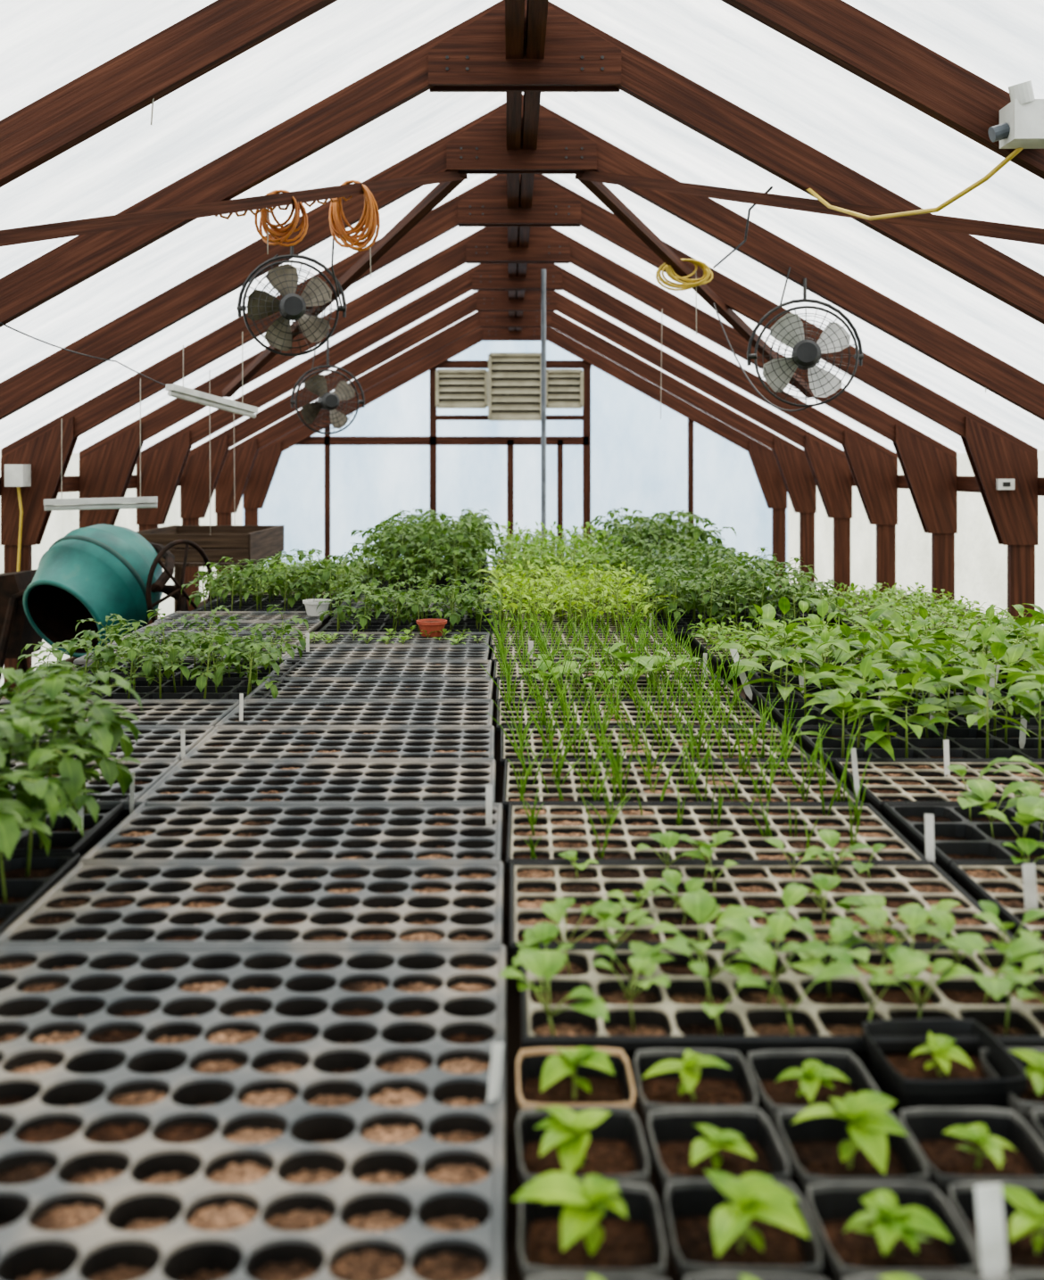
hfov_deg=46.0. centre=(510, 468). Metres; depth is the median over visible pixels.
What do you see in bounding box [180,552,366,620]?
seedling tray
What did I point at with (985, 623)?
seedling tray
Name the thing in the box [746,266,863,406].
fan
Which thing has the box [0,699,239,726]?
tray
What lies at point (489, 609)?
tray
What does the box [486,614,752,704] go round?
seedling tray
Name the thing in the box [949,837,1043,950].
seedling tray
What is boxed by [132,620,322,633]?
tray
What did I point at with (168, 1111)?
tray
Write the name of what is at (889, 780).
tray
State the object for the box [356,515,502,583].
tray
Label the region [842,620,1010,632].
tray
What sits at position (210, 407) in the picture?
string
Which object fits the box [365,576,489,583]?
tray
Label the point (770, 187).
cable
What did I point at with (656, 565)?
seedling tray
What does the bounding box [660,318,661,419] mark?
string
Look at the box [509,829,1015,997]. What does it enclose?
seedling tray
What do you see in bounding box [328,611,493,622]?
tray
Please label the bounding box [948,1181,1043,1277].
seedling
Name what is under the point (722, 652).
tray
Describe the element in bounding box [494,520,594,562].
seedling tray
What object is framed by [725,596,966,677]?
tray
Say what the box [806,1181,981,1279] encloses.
seedling
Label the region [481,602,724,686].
seedling tray
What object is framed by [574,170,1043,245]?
brace
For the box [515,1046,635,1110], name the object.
seedling
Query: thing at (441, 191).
brace
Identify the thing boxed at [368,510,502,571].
tray
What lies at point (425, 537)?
tray
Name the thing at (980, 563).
wall
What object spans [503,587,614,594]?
tray
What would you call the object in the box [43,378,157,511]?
tube light
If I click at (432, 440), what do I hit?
trim
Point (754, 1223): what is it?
seedling
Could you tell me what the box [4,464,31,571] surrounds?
outlet box
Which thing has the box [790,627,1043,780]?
tray
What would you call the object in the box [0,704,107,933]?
seedling tray
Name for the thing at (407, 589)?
tray
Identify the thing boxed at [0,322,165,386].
cable
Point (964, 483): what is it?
trim
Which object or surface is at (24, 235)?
brace
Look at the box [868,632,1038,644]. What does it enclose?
tray
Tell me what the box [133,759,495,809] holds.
tray
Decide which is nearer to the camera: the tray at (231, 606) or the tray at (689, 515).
the tray at (231, 606)
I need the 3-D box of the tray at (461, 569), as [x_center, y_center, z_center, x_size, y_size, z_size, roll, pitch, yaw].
[-0.375,0.528,6.045,0.536,0.064,0.270,0,0,-1]
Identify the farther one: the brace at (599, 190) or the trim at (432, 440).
the trim at (432, 440)
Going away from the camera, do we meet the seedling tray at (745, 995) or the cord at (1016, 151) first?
the seedling tray at (745, 995)
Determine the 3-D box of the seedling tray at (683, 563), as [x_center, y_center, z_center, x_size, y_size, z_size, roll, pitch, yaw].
[0.740,0.429,4.678,0.632,0.261,0.348,0,0,0]
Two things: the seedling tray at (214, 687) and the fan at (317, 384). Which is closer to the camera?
the seedling tray at (214, 687)
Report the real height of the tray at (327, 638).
0.064 m
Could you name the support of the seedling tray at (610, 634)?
on the bench
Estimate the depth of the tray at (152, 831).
1.71 m
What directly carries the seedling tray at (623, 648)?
on the bench
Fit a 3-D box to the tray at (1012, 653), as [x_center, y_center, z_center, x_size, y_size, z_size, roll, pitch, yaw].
[0.798,0.434,2.500,0.667,0.251,0.436,0,0,-7]
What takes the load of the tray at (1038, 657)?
on the bench
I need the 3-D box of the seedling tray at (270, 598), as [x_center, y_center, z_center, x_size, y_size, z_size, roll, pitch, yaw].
[-0.849,0.429,4.678,0.632,0.261,0.348,0,0,0]
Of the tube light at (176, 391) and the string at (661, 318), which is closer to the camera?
the tube light at (176, 391)
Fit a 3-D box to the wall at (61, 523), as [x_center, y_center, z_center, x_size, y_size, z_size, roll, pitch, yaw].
[-2.830,0.676,5.200,0.001,1.548,15.600,0,0,0]
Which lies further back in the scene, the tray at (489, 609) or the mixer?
the mixer
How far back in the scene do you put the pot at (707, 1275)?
0.76 m
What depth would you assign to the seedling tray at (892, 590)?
4.68 m
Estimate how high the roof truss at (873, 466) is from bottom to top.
3.132 m
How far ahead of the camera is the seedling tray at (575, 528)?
5.77 m
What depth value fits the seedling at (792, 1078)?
1.03 m
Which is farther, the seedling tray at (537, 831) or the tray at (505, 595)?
the tray at (505, 595)
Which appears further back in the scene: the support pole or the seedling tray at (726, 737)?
the support pole
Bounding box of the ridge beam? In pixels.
[504,0,548,331]
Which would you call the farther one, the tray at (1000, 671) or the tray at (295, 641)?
the tray at (295, 641)
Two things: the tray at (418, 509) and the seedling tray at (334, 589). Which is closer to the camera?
the seedling tray at (334, 589)
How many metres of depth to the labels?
0.97 m
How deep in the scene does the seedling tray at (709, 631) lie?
3.61 m
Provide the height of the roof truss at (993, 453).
3.132 m
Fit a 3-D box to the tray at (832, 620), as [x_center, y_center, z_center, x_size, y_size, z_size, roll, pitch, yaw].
[1.348,0.528,4.141,0.536,0.064,0.270,0,0,0]
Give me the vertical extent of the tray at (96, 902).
0.064 m
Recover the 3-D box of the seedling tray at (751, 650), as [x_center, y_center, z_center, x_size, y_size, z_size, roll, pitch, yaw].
[0.807,0.495,3.331,0.576,0.131,0.332,0,0,-1]
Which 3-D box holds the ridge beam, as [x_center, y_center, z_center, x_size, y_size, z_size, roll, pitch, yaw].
[0.050,-1.500,5.200,0.132,0.150,15.600,0,0,0]
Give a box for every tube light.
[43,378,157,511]
[165,331,257,418]
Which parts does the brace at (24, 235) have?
extension cord coil, extension cord coil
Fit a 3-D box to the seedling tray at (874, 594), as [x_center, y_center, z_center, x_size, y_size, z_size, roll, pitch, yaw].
[1.343,0.495,4.407,0.576,0.131,0.332,0,0,1]
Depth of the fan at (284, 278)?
5.41 m
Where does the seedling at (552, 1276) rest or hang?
on the bench
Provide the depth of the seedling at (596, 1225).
0.82 m
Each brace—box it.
[0,170,467,251]
[222,173,467,396]
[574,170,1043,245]
[575,173,813,396]
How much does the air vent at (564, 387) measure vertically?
0.408 m
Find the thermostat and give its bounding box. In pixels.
[995,478,1014,489]
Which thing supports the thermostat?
attached to the roof truss at (993, 453)
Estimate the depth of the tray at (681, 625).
3.91 m
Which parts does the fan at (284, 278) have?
motor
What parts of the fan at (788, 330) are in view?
motor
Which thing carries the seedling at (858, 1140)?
on the bench
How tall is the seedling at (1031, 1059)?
0.071 m
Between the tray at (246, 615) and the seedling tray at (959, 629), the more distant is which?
the tray at (246, 615)
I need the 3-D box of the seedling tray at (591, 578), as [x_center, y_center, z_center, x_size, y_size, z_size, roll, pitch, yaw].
[0.203,0.446,4.142,0.611,0.229,0.367,0,0,1]
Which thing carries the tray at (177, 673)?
on the seedling tray at (287, 627)
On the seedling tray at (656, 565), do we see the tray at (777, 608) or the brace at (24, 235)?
the tray at (777, 608)
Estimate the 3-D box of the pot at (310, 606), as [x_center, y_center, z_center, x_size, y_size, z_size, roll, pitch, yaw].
[-0.660,0.475,4.200,0.097,0.050,0.097,0,0,0]
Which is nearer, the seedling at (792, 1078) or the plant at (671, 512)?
the seedling at (792, 1078)
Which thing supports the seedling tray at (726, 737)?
on the bench
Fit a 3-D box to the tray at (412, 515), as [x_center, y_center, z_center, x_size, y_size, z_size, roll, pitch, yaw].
[-0.375,0.387,5.769,0.675,0.347,0.406,0,0,1]
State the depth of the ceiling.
4.30 m
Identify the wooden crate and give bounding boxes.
[135,525,283,611]
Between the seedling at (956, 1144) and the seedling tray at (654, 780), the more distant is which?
the seedling tray at (654, 780)
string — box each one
[150,98,154,124]
[209,406,210,535]
[233,412,235,526]
[266,207,268,254]
[370,248,371,276]
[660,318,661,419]
[695,273,696,334]
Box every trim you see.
[0,474,180,495]
[295,360,693,560]
[851,474,1043,495]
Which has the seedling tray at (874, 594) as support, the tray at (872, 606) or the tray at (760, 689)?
the tray at (872, 606)
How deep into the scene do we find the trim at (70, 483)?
7.86 m
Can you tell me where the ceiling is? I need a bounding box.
[0,0,1043,453]
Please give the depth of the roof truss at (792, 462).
11.63 m
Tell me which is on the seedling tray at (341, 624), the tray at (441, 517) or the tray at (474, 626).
the tray at (474, 626)
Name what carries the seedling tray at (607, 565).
on the bench
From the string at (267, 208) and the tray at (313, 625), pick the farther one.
the string at (267, 208)
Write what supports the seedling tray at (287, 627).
on the bench
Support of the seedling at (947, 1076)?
on the bench
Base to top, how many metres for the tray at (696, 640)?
0.064 m
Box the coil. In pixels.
[655,258,712,290]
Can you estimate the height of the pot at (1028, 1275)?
0.079 m
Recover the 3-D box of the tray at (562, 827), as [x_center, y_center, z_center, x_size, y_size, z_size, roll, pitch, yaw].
[0.264,0.528,1.693,0.536,0.064,0.270,0,0,1]
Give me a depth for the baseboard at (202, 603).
7.85 m
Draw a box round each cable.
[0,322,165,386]
[330,238,342,308]
[712,186,772,268]
[712,302,809,411]
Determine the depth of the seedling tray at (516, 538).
5.22 m
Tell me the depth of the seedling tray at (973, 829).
1.72 m
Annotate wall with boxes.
[0,450,242,686]
[242,340,787,590]
[787,450,1043,626]
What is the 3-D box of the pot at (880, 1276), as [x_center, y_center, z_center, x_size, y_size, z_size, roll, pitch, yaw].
[0.249,0.520,0.716,0.095,0.080,0.095,0,0,0]
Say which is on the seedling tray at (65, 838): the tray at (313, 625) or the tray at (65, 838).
the tray at (65, 838)
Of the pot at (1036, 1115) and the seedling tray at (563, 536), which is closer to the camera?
the pot at (1036, 1115)
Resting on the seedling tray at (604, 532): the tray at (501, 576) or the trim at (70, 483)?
the tray at (501, 576)
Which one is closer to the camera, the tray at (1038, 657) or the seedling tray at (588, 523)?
the tray at (1038, 657)
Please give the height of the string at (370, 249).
0.151 m
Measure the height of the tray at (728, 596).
0.064 m
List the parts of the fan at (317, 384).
motor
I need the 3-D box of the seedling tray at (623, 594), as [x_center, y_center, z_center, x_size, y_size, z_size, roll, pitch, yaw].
[0.215,0.449,3.877,0.621,0.222,0.342,0,0,0]
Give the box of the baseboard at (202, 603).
[0,598,207,695]
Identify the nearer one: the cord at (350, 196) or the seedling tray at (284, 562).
the cord at (350, 196)
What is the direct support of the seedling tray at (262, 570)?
on the bench
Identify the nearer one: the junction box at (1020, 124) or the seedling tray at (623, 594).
the junction box at (1020, 124)
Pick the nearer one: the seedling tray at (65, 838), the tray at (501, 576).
the seedling tray at (65, 838)
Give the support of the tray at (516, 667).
on the seedling tray at (497, 665)
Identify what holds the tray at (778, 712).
on the tray at (1012, 653)
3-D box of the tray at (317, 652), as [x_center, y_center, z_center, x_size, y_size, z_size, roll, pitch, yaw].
[-0.327,0.528,3.325,0.536,0.064,0.270,0,0,0]
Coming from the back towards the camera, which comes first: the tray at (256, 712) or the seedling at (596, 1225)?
the tray at (256, 712)
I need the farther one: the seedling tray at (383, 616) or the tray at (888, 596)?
the tray at (888, 596)
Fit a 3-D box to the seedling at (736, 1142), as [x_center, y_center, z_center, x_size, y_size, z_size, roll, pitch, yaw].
[0.153,0.526,0.914,0.095,0.068,0.095,0,0,-2]
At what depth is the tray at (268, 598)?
4.72 m
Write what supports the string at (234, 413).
hanging from the ceiling
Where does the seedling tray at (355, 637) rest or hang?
on the bench
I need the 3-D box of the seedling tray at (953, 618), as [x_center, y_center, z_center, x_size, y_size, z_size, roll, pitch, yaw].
[1.347,0.497,3.867,0.566,0.125,0.322,0,0,-3]
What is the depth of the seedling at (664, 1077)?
1.02 m
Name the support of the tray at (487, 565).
on the tray at (431, 510)
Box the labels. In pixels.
[77,612,1037,1279]
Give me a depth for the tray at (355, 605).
4.47 m
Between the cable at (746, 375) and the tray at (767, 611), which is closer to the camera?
the tray at (767, 611)
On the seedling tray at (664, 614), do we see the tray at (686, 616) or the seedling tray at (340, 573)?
the tray at (686, 616)
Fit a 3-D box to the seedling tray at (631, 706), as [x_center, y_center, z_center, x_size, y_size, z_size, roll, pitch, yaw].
[0.250,0.457,2.525,0.627,0.206,0.305,0,0,0]
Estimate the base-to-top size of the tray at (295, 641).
0.064 m
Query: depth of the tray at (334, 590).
4.93 m
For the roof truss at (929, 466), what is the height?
3.132 m
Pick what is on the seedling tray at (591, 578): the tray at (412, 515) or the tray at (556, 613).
the tray at (556, 613)
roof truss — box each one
[0,0,1043,187]
[0,0,1043,327]
[0,94,1043,421]
[0,173,1038,691]
[79,226,957,602]
[136,263,897,625]
[180,290,851,611]
[214,311,816,592]
[242,327,786,587]
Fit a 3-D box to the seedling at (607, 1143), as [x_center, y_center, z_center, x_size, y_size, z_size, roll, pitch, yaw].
[0.052,0.520,0.915,0.095,0.080,0.095,0,0,-2]
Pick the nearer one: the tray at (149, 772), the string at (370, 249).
the tray at (149, 772)
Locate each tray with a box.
[0,662,142,857]
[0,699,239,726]
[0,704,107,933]
[0,860,503,944]
[0,944,506,1279]
[1,794,129,857]
[8,759,180,822]
[11,726,214,759]
[16,619,284,699]
[72,604,308,677]
[72,660,300,677]
[73,644,297,668]
[77,802,503,863]
[107,631,309,645]
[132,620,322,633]
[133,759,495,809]
[154,611,330,629]
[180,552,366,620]
[180,726,494,760]
[191,602,353,620]
[198,546,372,602]
[206,594,360,602]
[211,576,354,600]
[211,587,354,600]
[214,699,493,727]
[225,569,359,594]
[243,677,493,700]
[248,564,367,584]
[250,559,370,582]
[263,556,377,575]
[266,660,491,677]
[282,644,489,660]
[297,625,490,645]
[297,631,490,645]
[313,578,504,645]
[318,620,494,645]
[328,569,503,622]
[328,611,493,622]
[332,602,487,614]
[342,594,486,602]
[344,518,499,589]
[345,543,499,610]
[354,587,488,610]
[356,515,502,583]
[360,582,489,589]
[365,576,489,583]
[366,513,500,577]
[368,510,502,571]
[371,571,489,577]
[372,508,500,567]
[379,508,497,562]
[390,567,488,571]
[403,562,488,567]
[475,555,633,604]
[477,593,685,651]
[480,636,774,738]
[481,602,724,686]
[482,574,677,633]
[483,565,656,620]
[484,562,647,611]
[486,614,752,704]
[486,694,864,820]
[487,592,706,668]
[487,594,627,604]
[487,602,639,611]
[488,611,646,620]
[489,620,662,633]
[490,521,602,567]
[490,536,638,594]
[491,523,610,571]
[491,535,624,587]
[493,660,716,686]
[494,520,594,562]
[495,526,612,578]
[495,529,627,582]
[498,891,1043,1103]
[499,571,599,578]
[499,663,812,768]
[501,576,612,582]
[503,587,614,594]
[505,751,928,868]
[505,801,928,868]
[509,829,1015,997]
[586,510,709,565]
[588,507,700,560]
[590,512,718,570]
[596,535,731,582]
[600,512,736,576]
[603,538,746,586]
[609,543,756,594]
[624,546,779,605]
[632,552,805,611]
[635,594,776,605]
[638,602,797,611]
[641,557,828,620]
[644,560,843,651]
[645,611,808,620]
[656,620,828,651]
[686,613,883,661]
[687,631,867,661]
[700,625,910,684]
[701,644,889,684]
[708,611,1016,718]
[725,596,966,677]
[728,622,1043,744]
[740,677,1011,718]
[744,660,956,677]
[763,699,1043,744]
[788,580,943,613]
[788,594,938,613]
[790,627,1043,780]
[804,586,973,621]
[804,602,968,621]
[823,596,1007,626]
[823,611,999,626]
[833,759,1043,822]
[842,602,1029,632]
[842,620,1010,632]
[868,613,1041,644]
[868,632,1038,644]
[883,755,1043,883]
[908,625,1037,660]
[908,644,1024,660]
[930,602,1043,675]
[930,660,1036,675]
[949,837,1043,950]
[969,606,1043,700]
[995,677,1039,700]
[1032,620,1043,705]
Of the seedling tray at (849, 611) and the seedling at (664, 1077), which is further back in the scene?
the seedling tray at (849, 611)
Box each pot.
[302,598,330,616]
[416,619,446,636]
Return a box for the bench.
[1,572,822,1279]
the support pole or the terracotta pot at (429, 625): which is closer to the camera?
the terracotta pot at (429, 625)
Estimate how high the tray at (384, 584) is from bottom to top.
0.064 m
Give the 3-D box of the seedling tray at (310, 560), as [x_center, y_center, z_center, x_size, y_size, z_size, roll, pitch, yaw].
[-0.931,0.497,5.771,0.566,0.125,0.322,0,0,-3]
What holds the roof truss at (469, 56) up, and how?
on the floor
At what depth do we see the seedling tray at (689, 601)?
3.85 m
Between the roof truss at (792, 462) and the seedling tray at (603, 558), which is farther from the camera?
the roof truss at (792, 462)
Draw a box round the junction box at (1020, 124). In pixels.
[988,80,1043,148]
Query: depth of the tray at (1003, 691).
2.82 m
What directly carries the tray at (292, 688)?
on the bench
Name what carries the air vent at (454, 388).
attached to the wall at (639, 458)
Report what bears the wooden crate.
on the floor
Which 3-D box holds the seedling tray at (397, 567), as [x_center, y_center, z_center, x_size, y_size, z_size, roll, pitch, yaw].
[-0.348,0.432,4.957,0.613,0.255,0.357,0,0,0]
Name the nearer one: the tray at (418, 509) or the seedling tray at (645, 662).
the seedling tray at (645, 662)
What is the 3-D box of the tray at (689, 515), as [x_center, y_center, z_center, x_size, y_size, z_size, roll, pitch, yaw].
[0.711,0.386,6.035,0.655,0.348,0.379,0,0,0]
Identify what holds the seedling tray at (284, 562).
on the bench
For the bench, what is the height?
0.890 m
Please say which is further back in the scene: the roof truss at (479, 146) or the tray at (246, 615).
the roof truss at (479, 146)
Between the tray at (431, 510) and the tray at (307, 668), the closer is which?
the tray at (307, 668)
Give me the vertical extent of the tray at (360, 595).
0.064 m
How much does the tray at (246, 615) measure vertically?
0.064 m
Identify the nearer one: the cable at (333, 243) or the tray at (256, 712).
the tray at (256, 712)
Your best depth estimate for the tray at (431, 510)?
6.30 m
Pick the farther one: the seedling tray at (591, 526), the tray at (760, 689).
the seedling tray at (591, 526)
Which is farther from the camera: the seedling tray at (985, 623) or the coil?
the coil
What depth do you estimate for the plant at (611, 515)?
6.57 m
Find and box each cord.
[214,195,352,219]
[805,147,1023,220]
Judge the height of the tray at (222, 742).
0.064 m
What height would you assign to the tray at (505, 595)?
0.064 m
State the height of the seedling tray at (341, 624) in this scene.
0.201 m
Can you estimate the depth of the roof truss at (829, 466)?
10.41 m
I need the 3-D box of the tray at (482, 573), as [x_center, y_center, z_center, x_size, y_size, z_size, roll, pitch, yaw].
[-0.369,0.528,5.773,0.536,0.064,0.270,0,0,1]
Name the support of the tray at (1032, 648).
on the bench
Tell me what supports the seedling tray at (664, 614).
on the bench
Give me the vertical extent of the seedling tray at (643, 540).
0.255 m
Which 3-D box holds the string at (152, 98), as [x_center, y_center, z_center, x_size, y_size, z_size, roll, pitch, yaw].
[-0.945,-0.946,3.250,0.010,0.080,0.004,0,0,0]
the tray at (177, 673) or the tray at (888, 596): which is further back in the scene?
the tray at (888, 596)
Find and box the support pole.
[540,268,545,538]
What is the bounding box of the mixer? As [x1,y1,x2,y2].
[0,523,213,680]
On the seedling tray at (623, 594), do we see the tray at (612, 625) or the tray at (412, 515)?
the tray at (612, 625)
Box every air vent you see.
[435,369,487,408]
[487,352,540,421]
[545,369,583,408]
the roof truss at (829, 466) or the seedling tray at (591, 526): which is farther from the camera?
the roof truss at (829, 466)
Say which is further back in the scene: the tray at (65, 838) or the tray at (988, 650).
the tray at (988, 650)
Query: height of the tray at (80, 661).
0.064 m
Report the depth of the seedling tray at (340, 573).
5.52 m
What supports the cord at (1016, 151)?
hanging from the roof truss at (222, 30)
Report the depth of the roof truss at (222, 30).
3.23 m
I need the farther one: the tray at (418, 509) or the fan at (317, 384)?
the fan at (317, 384)
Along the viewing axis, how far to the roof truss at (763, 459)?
12.85 m
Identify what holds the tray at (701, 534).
on the bench
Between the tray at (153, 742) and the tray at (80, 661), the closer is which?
the tray at (153, 742)
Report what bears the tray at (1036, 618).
on the bench
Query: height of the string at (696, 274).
0.333 m
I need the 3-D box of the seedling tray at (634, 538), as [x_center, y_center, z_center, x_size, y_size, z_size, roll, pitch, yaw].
[0.686,0.432,5.501,0.613,0.255,0.357,0,0,0]
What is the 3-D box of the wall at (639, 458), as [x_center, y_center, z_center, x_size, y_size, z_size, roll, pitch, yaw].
[0.050,-0.123,13.000,5.760,3.146,0.001,0,0,0]
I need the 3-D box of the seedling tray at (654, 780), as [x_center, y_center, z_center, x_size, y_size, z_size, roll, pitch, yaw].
[0.258,0.451,1.958,0.598,0.217,0.325,0,0,1]
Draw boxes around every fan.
[236,245,346,355]
[289,330,364,434]
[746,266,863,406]
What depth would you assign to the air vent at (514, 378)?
12.82 m
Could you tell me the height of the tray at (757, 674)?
0.064 m
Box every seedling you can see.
[512,1171,666,1279]
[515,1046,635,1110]
[515,1106,649,1186]
[526,1273,668,1279]
[633,1048,758,1172]
[646,1106,790,1228]
[663,1169,821,1279]
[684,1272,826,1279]
[747,1048,880,1146]
[776,1090,929,1227]
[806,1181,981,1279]
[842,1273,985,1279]
[861,1017,1027,1120]
[899,1106,1043,1206]
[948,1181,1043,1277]
[979,1047,1043,1132]
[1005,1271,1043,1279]
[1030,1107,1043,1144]

